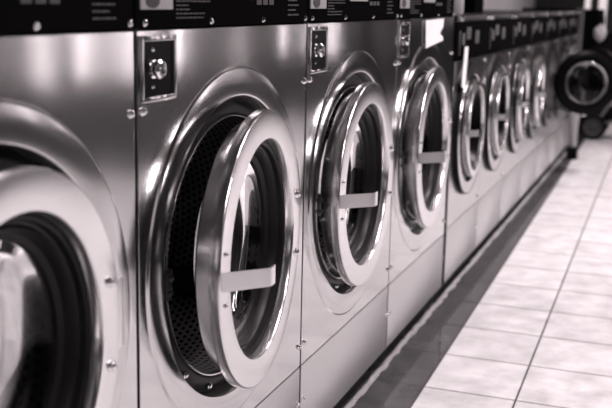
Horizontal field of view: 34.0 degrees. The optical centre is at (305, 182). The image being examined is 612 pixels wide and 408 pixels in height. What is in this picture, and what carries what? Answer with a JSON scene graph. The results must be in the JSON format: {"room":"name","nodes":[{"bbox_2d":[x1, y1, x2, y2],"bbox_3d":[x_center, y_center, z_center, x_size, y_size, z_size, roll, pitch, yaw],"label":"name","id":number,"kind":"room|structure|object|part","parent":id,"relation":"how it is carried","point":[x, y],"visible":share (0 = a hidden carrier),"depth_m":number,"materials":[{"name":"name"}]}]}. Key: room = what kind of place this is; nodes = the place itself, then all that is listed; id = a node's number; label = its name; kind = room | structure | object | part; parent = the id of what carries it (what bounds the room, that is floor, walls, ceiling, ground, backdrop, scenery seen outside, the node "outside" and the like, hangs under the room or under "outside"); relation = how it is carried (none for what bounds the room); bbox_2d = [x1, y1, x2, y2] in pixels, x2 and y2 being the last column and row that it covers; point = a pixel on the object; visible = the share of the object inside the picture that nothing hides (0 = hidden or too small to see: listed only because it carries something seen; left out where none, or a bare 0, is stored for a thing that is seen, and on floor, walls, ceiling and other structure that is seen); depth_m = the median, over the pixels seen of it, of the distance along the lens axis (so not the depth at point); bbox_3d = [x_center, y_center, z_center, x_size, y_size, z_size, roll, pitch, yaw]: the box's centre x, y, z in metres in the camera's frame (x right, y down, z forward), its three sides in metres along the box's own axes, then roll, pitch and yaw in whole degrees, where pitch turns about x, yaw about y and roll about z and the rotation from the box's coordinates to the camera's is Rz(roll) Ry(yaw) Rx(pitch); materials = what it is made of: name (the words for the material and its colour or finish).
{"room":"laundry","nodes":[
{"label":"laundry","id":0,"kind":"room"},
{"bbox_2d":[340,105,611,407],"bbox_3d":[1.833,0.326,4.998,3.800,0.100,15.000,5,11,20],"label":"floor","id":1,"kind":"structure","parent":0,"point":[528,324],"depth_m":3.65,"materials":[{"name":"tile"}]},
{"bbox_2d":[0,0,136,407],"bbox_3d":[-0.680,0.204,1.352,0.877,1.351,0.731,5,11,20],"label":"washer","id":2,"kind":"object","parent":1,"relation":"on","point":[68,333],"visible":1,"depth_m":1.39,"materials":[{"name":"silver metal"}]},
{"bbox_2d":[0,240,51,407],"bbox_3d":[-0.422,0.240,1.254,0.043,0.356,0.356,4,11,15],"label":"glass bowl","id":3,"kind":"object","parent":2,"relation":"on","point":[25,268],"depth_m":1.38,"materials":[{"name":"grey"}]},
{"bbox_3d":[-0.374,0.243,1.241,0.056,0.531,0.531,4,11,15],"label":"door","id":4,"kind":"part","parent":2,"relation":"part of","materials":[{"name":"white metal"}]},
{"bbox_3d":[-0.402,-0.297,1.157,0.029,0.253,0.731,5,11,20],"label":"control panel","id":5,"kind":"part","parent":2,"relation":"part of","materials":[{"name":"black"}]},
{"bbox_2d":[132,0,306,407],"bbox_3d":[-0.412,0.085,2.031,0.889,1.351,0.731,5,11,20],"label":"washer","id":6,"kind":"object","parent":1,"relation":"on","point":[219,85],"visible":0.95,"depth_m":1.82,"materials":[{"name":"silver metal"}]},
{"bbox_3d":[-0.231,-0.177,1.568,0.022,0.031,0.031,5,11,20],"label":"lock knob","id":7,"kind":"part","parent":6,"relation":"part of","materials":[{"name":"silver metal"}]},
{"bbox_3d":[-0.236,-0.181,1.588,0.009,0.104,0.115,5,11,20],"label":"lock plate frame","id":8,"kind":"part","parent":6,"relation":"part of","materials":[{"name":"silver metal"}]},
{"bbox_3d":[-0.236,-0.181,1.588,0.004,0.086,0.097,5,11,20],"label":"lock plate","id":9,"kind":"part","parent":6,"relation":"part of","materials":[{"name":"black metal"}]},
{"bbox_3d":[-0.140,-0.417,1.838,0.029,0.253,0.731,5,11,20],"label":"control panel","id":10,"kind":"part","parent":6,"relation":"part of","materials":[{"name":"black"}]},
{"bbox_2d":[194,163,260,329],"bbox_3d":[-0.153,0.121,1.933,0.043,0.356,0.356,4,11,14],"label":"glass bowl","id":11,"kind":"object","parent":6,"relation":"on","point":[246,239],"depth_m":2.04,"materials":[{"name":"grey"}]},
{"bbox_3d":[-0.105,0.124,1.921,0.056,0.531,0.531,4,11,14],"label":"door","id":12,"kind":"part","parent":6,"relation":"part of","materials":[{"name":"white metal"}]},
{"bbox_3d":[-0.096,0.165,1.700,0.115,0.033,0.015,-7,13,-36],"label":"handle","id":13,"kind":"part","parent":6,"relation":"part of","materials":[{"name":"silver metal"}]},
{"bbox_3d":[-0.155,0.588,2.020,0.018,0.198,0.731,5,11,20],"label":"panel","id":14,"kind":"part","parent":6,"relation":"part of","materials":[{"name":"silver metal"}]},
{"bbox_2d":[298,0,398,407],"bbox_3d":[-0.167,-0.036,2.719,0.854,1.351,0.731,5,11,20],"label":"washer","id":15,"kind":"object","parent":1,"relation":"on","point":[351,45],"visible":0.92,"depth_m":2.53,"materials":[{"name":"silver metal"}]},
{"bbox_3d":[0.026,-0.301,2.270,0.009,0.104,0.115,5,11,20],"label":"lock plate frame","id":16,"kind":"part","parent":15,"relation":"part of","materials":[{"name":"silver metal"}]},
{"bbox_3d":[0.026,-0.301,2.270,0.004,0.086,0.097,5,11,20],"label":"lock plate","id":17,"kind":"part","parent":15,"relation":"part of","materials":[{"name":"black metal"}]},
{"bbox_3d":[0.031,-0.297,2.250,0.022,0.031,0.031,5,11,20],"label":"lock knob","id":18,"kind":"part","parent":15,"relation":"part of","materials":[{"name":"silver metal"}]},
{"bbox_2d":[318,125,363,241],"bbox_3d":[0.090,-0.001,2.624,0.043,0.356,0.356,5,11,18],"label":"glass bowl","id":19,"kind":"object","parent":15,"relation":"on","point":[355,175],"depth_m":2.74,"materials":[{"name":"grey"}]},
{"bbox_3d":[0.108,0.469,2.702,0.018,0.198,0.731,5,11,20],"label":"panel","id":20,"kind":"part","parent":15,"relation":"part of","materials":[{"name":"silver metal"}]},
{"bbox_3d":[0.122,-0.536,2.520,0.029,0.253,0.731,5,11,20],"label":"control panel","id":21,"kind":"part","parent":15,"relation":"part of","materials":[{"name":"black"}]},
{"bbox_3d":[0.137,0.003,2.609,0.056,0.531,0.531,5,11,18],"label":"door","id":22,"kind":"part","parent":15,"relation":"part of","materials":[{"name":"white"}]},
{"bbox_3d":[0.128,0.044,2.388,0.115,0.033,0.015,-5,12,-32],"label":"handle","id":23,"kind":"part","parent":15,"relation":"part of","materials":[{"name":"silver metal"}]},
{"bbox_2d":[368,0,454,371],"bbox_3d":[0.095,-0.155,3.401,0.854,1.351,0.731,5,11,20],"label":"washer","id":24,"kind":"object","parent":1,"relation":"on","point":[422,109],"visible":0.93,"depth_m":3.19,"materials":[{"name":"silver metal"}]},
{"bbox_3d":[0.289,-0.420,2.951,0.009,0.104,0.115,5,11,20],"label":"lock plate frame","id":25,"kind":"part","parent":24,"relation":"part of","materials":[{"name":"silver metal"}]},
{"bbox_3d":[0.288,-0.420,2.951,0.004,0.086,0.097,5,11,20],"label":"lock plate","id":26,"kind":"part","parent":24,"relation":"part of","materials":[{"name":"black"}]},
{"bbox_3d":[0.293,-0.417,2.931,0.022,0.031,0.031,5,11,20],"label":"lock knob","id":27,"kind":"part","parent":24,"relation":"part of","materials":[{"name":"silver metal"}]},
{"bbox_3d":[0.370,0.349,3.384,0.018,0.198,0.731,5,11,20],"label":"panel","id":28,"kind":"part","parent":24,"relation":"part of","materials":[{"name":"silver metal"}]},
{"bbox_2d":[401,102,428,188],"bbox_3d":[0.352,-0.120,3.306,0.043,0.356,0.356,5,11,18],"label":"glass bowl","id":29,"kind":"object","parent":24,"relation":"on","point":[425,148],"depth_m":3.44,"materials":[{"name":"grey"}]},
{"bbox_3d":[0.376,-0.141,3.295,0.034,0.791,0.731,5,11,20],"label":"panel","id":30,"kind":"part","parent":24,"relation":"part of","materials":[{"name":"silver metal"}]},
{"bbox_3d":[0.385,-0.656,3.201,0.029,0.253,0.731,5,11,20],"label":"control panel","id":31,"kind":"part","parent":24,"relation":"part of","materials":[{"name":"black"}]},
{"bbox_3d":[0.399,-0.116,3.291,0.056,0.531,0.531,5,11,18],"label":"door","id":32,"kind":"part","parent":24,"relation":"part of","materials":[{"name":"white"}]},
{"bbox_3d":[0.390,-0.076,3.069,0.115,0.033,0.015,-5,12,-32],"label":"handle","id":33,"kind":"part","parent":24,"relation":"part of","materials":[{"name":"silver metal"}]},
{"bbox_2d":[426,19,443,47],"bbox_3d":[0.422,-0.490,3.280,0.001,0.091,0.250,5,11,20],"label":"paper notice","id":34,"kind":"object","parent":24,"relation":"attached to","point":[433,27],"visible":1,"depth_m":3.27,"materials":[{"name":"white paper"}]},
{"bbox_2d":[344,152,566,407],"bbox_3d":[0.671,0.381,4.258,0.026,0.011,7.596,5,11,20],"label":"trim","id":35,"kind":"structure","parent":1,"relation":"on","point":[373,377],"depth_m":3.74,"materials":[{"name":"silver metal"}]},
{"bbox_2d":[427,14,489,302],"bbox_3d":[0.352,-0.140,4.077,0.750,1.086,0.599,5,11,20],"label":"washer","id":36,"kind":"object","parent":1,"relation":"on","point":[470,31],"depth_m":3.85,"materials":[{"name":"silver metal"}]},
{"bbox_2d":[454,0,463,14],"bbox_3d":[0.557,-0.779,3.883,0.120,0.252,0.120,5,11,20],"label":"plastic jug","id":37,"kind":"object","parent":36,"relation":"on","point":[458,4],"visible":0.33,"depth_m":3.85,"materials":[{"name":"grey plastic"}]},
{"bbox_3d":[0.622,0.229,4.038,0.018,0.209,0.599,5,11,20],"label":"panel","id":38,"kind":"part","parent":36,"relation":"part of","materials":[{"name":"silver metal"}]},
{"bbox_3d":[0.591,-0.427,3.716,0.001,0.154,0.087,5,11,20],"label":"paper strip","id":39,"kind":"part","parent":36,"relation":"part of","materials":[{"name":"white paper"}]},
{"bbox_3d":[0.638,-0.181,3.960,0.037,0.620,0.599,5,11,20],"label":"panel","id":40,"kind":"part","parent":36,"relation":"part of","materials":[{"name":"silver metal"}]},
{"bbox_3d":[0.647,-0.214,3.948,0.016,0.527,0.527,5,11,20],"label":"surround trim","id":41,"kind":"part","parent":36,"relation":"part of","materials":[{"name":"silver metal"}]},
{"bbox_3d":[0.637,-0.638,3.880,0.036,0.021,0.599,5,11,20],"label":"trim","id":42,"kind":"part","parent":36,"relation":"part of","materials":[{"name":"grey metal"}]},
{"bbox_3d":[0.636,-0.215,3.951,0.056,0.406,0.406,5,11,19],"label":"door","id":43,"kind":"part","parent":36,"relation":"part of","materials":[{"name":"silver metal"}]},
{"bbox_3d":[0.635,-0.557,3.895,0.034,0.142,0.599,5,11,20],"label":"control panel","id":44,"kind":"part","parent":36,"relation":"part of","materials":[{"name":"black plastic"}]},
{"bbox_3d":[0.634,-0.185,3.786,0.053,0.024,0.010,-5,12,-32],"label":"handle","id":45,"kind":"part","parent":36,"relation":"part of","materials":[{"name":"silver metal"}]},
{"bbox_2d":[462,14,513,265],"bbox_3d":[0.567,-0.237,4.634,0.750,1.086,0.599,5,11,20],"label":"washer","id":46,"kind":"object","parent":1,"relation":"on","point":[496,81],"visible":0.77,"depth_m":4.43,"materials":[{"name":"silver metal"}]},
{"bbox_2d":[463,0,483,13],"bbox_3d":[0.678,-0.857,4.475,0.205,0.196,0.200,5,11,20],"label":"storage box","id":47,"kind":"object","parent":46,"relation":"on","point":[470,6],"visible":0.45,"depth_m":4.37,"materials":[{"name":"black"}]},
{"bbox_3d":[0.836,0.131,4.595,0.018,0.209,0.599,5,11,20],"label":"panel","id":48,"kind":"part","parent":46,"relation":"part of","materials":[{"name":"silver metal"}]},
{"bbox_3d":[0.852,-0.279,4.517,0.037,0.620,0.599,5,11,20],"label":"panel","id":49,"kind":"part","parent":46,"relation":"part of","materials":[{"name":"silver metal"}]},
{"bbox_3d":[0.862,-0.312,4.505,0.016,0.527,0.527,5,11,20],"label":"surround trim","id":50,"kind":"part","parent":46,"relation":"part of","materials":[{"name":"silver metal"}]},
{"bbox_3d":[0.852,-0.736,4.437,0.036,0.021,0.599,5,11,20],"label":"trim","id":51,"kind":"part","parent":46,"relation":"part of","materials":[{"name":"grey metal"}]},
{"bbox_3d":[0.851,-0.313,4.509,0.056,0.406,0.406,5,11,19],"label":"door","id":52,"kind":"part","parent":46,"relation":"part of","materials":[{"name":"black"}]},
{"bbox_3d":[0.849,-0.654,4.452,0.034,0.142,0.599,5,11,20],"label":"control panel","id":53,"kind":"part","parent":46,"relation":"part of","materials":[{"name":"black"}]},
{"bbox_3d":[0.849,-0.283,4.343,0.053,0.024,0.010,-5,12,-32],"label":"handle","id":54,"kind":"part","parent":46,"relation":"part of","materials":[{"name":"silver metal"}]},
{"bbox_2d":[463,13,532,235],"bbox_3d":[0.785,-0.335,5.190,0.759,1.086,0.599,5,11,20],"label":"washer","id":55,"kind":"object","parent":1,"relation":"on","point":[519,79],"visible":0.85,"depth_m":4.97,"materials":[{"name":"silver metal"}]},
{"bbox_3d":[1.051,0.034,5.152,0.018,0.209,0.599,5,11,20],"label":"panel","id":56,"kind":"part","parent":55,"relation":"part of","materials":[{"name":"silver metal"}]},
{"bbox_3d":[1.066,-0.376,5.074,0.037,0.620,0.599,5,11,20],"label":"panel","id":57,"kind":"part","parent":55,"relation":"part of","materials":[{"name":"silver metal"}]},
{"bbox_3d":[1.076,-0.410,5.062,0.016,0.527,0.527,5,11,20],"label":"surround trim","id":58,"kind":"part","parent":55,"relation":"part of","materials":[{"name":"silver metal"}]},
{"bbox_3d":[1.070,-0.410,5.064,0.056,0.406,0.406,4,11,17],"label":"door","id":59,"kind":"part","parent":55,"relation":"part of","materials":[{"name":"black"}]},
{"bbox_3d":[1.066,-0.833,4.994,0.036,0.021,0.599,5,11,20],"label":"trim","id":60,"kind":"part","parent":55,"relation":"part of","materials":[{"name":"grey metal"}]},
{"bbox_3d":[1.063,-0.752,5.010,0.034,0.142,0.599,5,11,20],"label":"control panel","id":61,"kind":"part","parent":55,"relation":"part of","materials":[{"name":"black"}]},
{"bbox_3d":[1.072,-0.380,4.898,0.053,0.024,0.010,-6,12,-33],"label":"handle","id":62,"kind":"part","parent":55,"relation":"part of","materials":[{"name":"silver metal"}]},
{"bbox_2d":[483,12,547,212],"bbox_3d":[1.000,-0.433,5.747,0.759,1.086,0.599,5,11,20],"label":"washer","id":63,"kind":"object","parent":1,"relation":"on","point":[536,62],"visible":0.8,"depth_m":5.53,"materials":[{"name":"silver metal"}]},
{"bbox_3d":[1.265,-0.064,5.710,0.018,0.209,0.599,5,11,20],"label":"panel","id":64,"kind":"part","parent":63,"relation":"part of","materials":[{"name":"silver metal"}]},
{"bbox_3d":[1.281,-0.474,5.632,0.037,0.620,0.599,5,11,20],"label":"panel","id":65,"kind":"part","parent":63,"relation":"part of","materials":[{"name":"silver metal"}]},
{"bbox_3d":[1.291,-0.508,5.619,0.016,0.527,0.527,5,11,20],"label":"surround trim","id":66,"kind":"part","parent":63,"relation":"part of","materials":[{"name":"silver metal"}]},
{"bbox_3d":[1.284,-0.508,5.621,0.056,0.406,0.406,4,11,17],"label":"door","id":67,"kind":"part","parent":63,"relation":"part of","materials":[{"name":"silver metal"}]},
{"bbox_3d":[1.278,-0.850,5.567,0.034,0.142,0.599,5,11,20],"label":"control panel","id":68,"kind":"part","parent":63,"relation":"part of","materials":[{"name":"black"}]},
{"bbox_3d":[1.280,-0.931,5.552,0.036,0.021,0.599,5,11,20],"label":"trim","id":69,"kind":"part","parent":63,"relation":"part of","materials":[{"name":"grey metal"}]},
{"bbox_2d":[485,10,579,164],"bbox_3d":[1.640,-0.726,7.420,0.753,1.086,0.599,5,11,20],"label":"washer","id":70,"kind":"object","parent":1,"relation":"on","point":[572,47],"visible":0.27,"depth_m":7.24,"materials":[{"name":"silver metal"}]},
{"bbox_3d":[1.908,-0.357,7.381,0.018,0.209,0.599,5,11,20],"label":"panel","id":71,"kind":"part","parent":70,"relation":"part of","materials":[{"name":"silver metal"}]},
{"bbox_3d":[1.924,-0.767,7.303,0.037,0.620,0.599,5,11,20],"label":"panel","id":72,"kind":"part","parent":70,"relation":"part of","materials":[{"name":"silver metal"}]},
{"bbox_3d":[1.934,-0.801,7.291,0.016,0.527,0.527,5,11,20],"label":"surround trim","id":73,"kind":"part","parent":70,"relation":"part of","materials":[{"name":"grey metal"}]},
{"bbox_3d":[1.921,-1.143,7.239,0.034,0.142,0.599,5,11,20],"label":"control panel","id":74,"kind":"part","parent":70,"relation":"part of","materials":[{"name":"black"}]},
{"bbox_2d":[483,11,611,193],"bbox_3d":[1.375,-0.524,6.286,1.073,1.086,0.677,5,11,20],"label":"washer","id":75,"kind":"object","parent":1,"relation":"on","point":[581,83],"visible":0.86,"depth_m":6.31,"materials":[{"name":"black"}]},
{"bbox_3d":[1.480,-0.162,6.267,0.018,0.209,0.599,5,11,20],"label":"panel","id":76,"kind":"part","parent":75,"relation":"part of","materials":[{"name":"silver metal"}]},
{"bbox_3d":[1.495,-0.572,6.189,0.037,0.620,0.599,5,11,20],"label":"panel","id":77,"kind":"part","parent":75,"relation":"part of","materials":[{"name":"silver metal"}]},
{"bbox_3d":[1.505,-0.605,6.176,0.016,0.527,0.527,5,11,20],"label":"surround trim","id":78,"kind":"part","parent":75,"relation":"part of","materials":[{"name":"silver metal"}]},
{"bbox_3d":[1.492,-0.948,6.124,0.034,0.142,0.599,5,11,20],"label":"control panel","id":79,"kind":"part","parent":75,"relation":"part of","materials":[{"name":"black"}]},
{"bbox_3d":[1.495,-1.029,6.109,0.036,0.021,0.599,5,11,20],"label":"trim","id":80,"kind":"part","parent":75,"relation":"part of","materials":[{"name":"grey metal"}]},
{"bbox_3d":[1.776,-0.633,6.356,0.406,0.406,0.056,1,10,1],"label":"door","id":81,"kind":"part","parent":75,"relation":"part of","materials":[{"name":"black"}]},
{"bbox_2d":[566,63,606,102],"bbox_3d":[1.775,-0.626,6.321,0.264,0.264,0.048,1,10,1],"label":"glass bowl","id":82,"kind":"object","parent":75,"relation":"on","point":[585,82],"depth_m":6.31,"materials":[{"name":"grey"}]},
{"bbox_2d":[483,10,611,177],"bbox_3d":[1.582,-0.615,6.805,1.087,1.086,0.599,5,11,20],"label":"washer","id":83,"kind":"object","parent":1,"relation":"on","point":[563,27],"visible":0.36,"depth_m":6.74,"materials":[{"name":"silver metal"}]},
{"bbox_3d":[1.694,-0.260,6.824,0.018,0.209,0.599,5,11,20],"label":"panel","id":84,"kind":"part","parent":83,"relation":"part of","materials":[{"name":"silver metal"}]},
{"bbox_3d":[1.710,-0.670,6.746,0.037,0.620,0.599,5,11,20],"label":"panel","id":85,"kind":"part","parent":83,"relation":"part of","materials":[{"name":"silver metal"}]},
{"bbox_3d":[1.719,-0.703,6.734,0.016,0.527,0.527,5,11,20],"label":"surround trim","id":86,"kind":"part","parent":83,"relation":"part of","materials":[{"name":"silver metal"}]},
{"bbox_3d":[1.706,-1.045,6.681,0.034,0.142,0.599,5,11,20],"label":"control panel","id":87,"kind":"part","parent":83,"relation":"part of","materials":[{"name":"black"}]},
{"bbox_3d":[1.964,-0.715,6.826,0.406,0.406,0.056,6,12,26],"label":"door","id":88,"kind":"part","parent":83,"relation":"part of","materials":[{"name":"black"}]},
{"bbox_2d":[522,8,604,130],"bbox_3d":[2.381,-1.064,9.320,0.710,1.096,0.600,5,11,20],"label":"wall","id":89,"kind":"structure","parent":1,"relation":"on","point":[593,18],"depth_m":8.90,"materials":[{"name":"black paint"}]},
{"bbox_3d":[2.693,-1.063,9.200,0.012,0.911,0.520,5,11,20],"label":"door","id":90,"kind":"part","parent":89,"relation":"part of","materials":[{"name":"black"}]},
{"bbox_2d":[568,8,583,145],"bbox_3d":[2.055,-0.766,7.620,0.048,1.111,0.050,5,11,20],"label":"upright post","id":91,"kind":"object","parent":1,"relation":"on","point":[581,10],"visible":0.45,"depth_m":7.53,"materials":[{"name":"grey metal"}]},
{"bbox_2d":[567,113,585,159],"bbox_3d":[2.009,-0.352,7.417,0.118,0.367,0.072,5,11,20],"label":"stand","id":92,"kind":"object","parent":1,"relation":"on","point":[572,149],"visible":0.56,"depth_m":7.41,"materials":[{"name":"black metal"}]},
{"bbox_3d":[1.988,-0.380,7.420,0.072,0.260,0.072,5,11,20],"label":"post","id":93,"kind":"part","parent":92,"relation":"part of","materials":[{"name":"grey plastic"}]},
{"bbox_2d":[580,30,611,139],"bbox_3d":[2.804,-0.872,8.551,0.804,1.014,0.460,5,11,20],"label":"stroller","id":94,"kind":"object","parent":1,"relation":"on","point":[594,126],"visible":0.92,"depth_m":8.51,"materials":[{"name":"black"}]},
{"bbox_2d":[594,24,606,41],"bbox_3d":[2.456,-1.247,8.352,0.104,0.145,0.117,5,11,20],"label":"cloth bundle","id":95,"kind":"object","parent":94,"relation":"on","point":[599,32],"visible":1,"depth_m":8.32,"materials":[{"name":"grey fabric"}]},
{"bbox_2d":[598,30,611,52],"bbox_3d":[2.757,-1.167,8.517,0.528,0.415,0.340,5,11,20],"label":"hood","id":96,"kind":"object","parent":94,"relation":"attached to","point":[606,44],"depth_m":8.42,"materials":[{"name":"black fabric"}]},
{"bbox_3d":[2.851,-0.902,8.527,0.704,0.945,0.420,5,11,20],"label":"frame","id":97,"kind":"part","parent":94,"relation":"part of","materials":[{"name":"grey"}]},
{"bbox_2d":[602,106,611,122],"bbox_3d":[2.749,-0.580,8.623,0.360,0.130,0.280,5,11,20],"label":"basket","id":98,"kind":"object","parent":94,"relation":"on","point":[607,116],"depth_m":8.54,"materials":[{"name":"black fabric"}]},
{"bbox_2d":[483,0,534,10],"bbox_3d":[0.132,-1.204,5.383,0.100,2.700,14.800,5,11,20],"label":"wall","id":99,"kind":"structure","parent":0,"point":[517,5],"depth_m":10.46,"materials":[{"name":"white"}]},
{"bbox_2d":[535,0,611,33],"bbox_3d":[4.502,-2.255,11.607,3.600,2.700,0.100,5,11,20],"label":"wall","id":100,"kind":"structure","parent":0,"point":[572,4],"depth_m":12.06,"materials":[{"name":"grey paint"}]},
{"bbox_2d":[584,0,590,8],"bbox_3d":[3.403,-2.596,11.954,0.080,1.500,0.050,5,11,20],"label":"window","id":101,"kind":"structure","parent":100,"relation":"in","point":[587,3],"depth_m":12.05,"materials":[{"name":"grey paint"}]},
{"bbox_2d":[598,0,607,25],"bbox_3d":[3.567,-2.581,11.893,0.110,1.500,0.050,5,11,20],"label":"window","id":102,"kind":"structure","parent":100,"relation":"in","point":[602,4],"depth_m":11.99,"materials":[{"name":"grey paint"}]}
]}

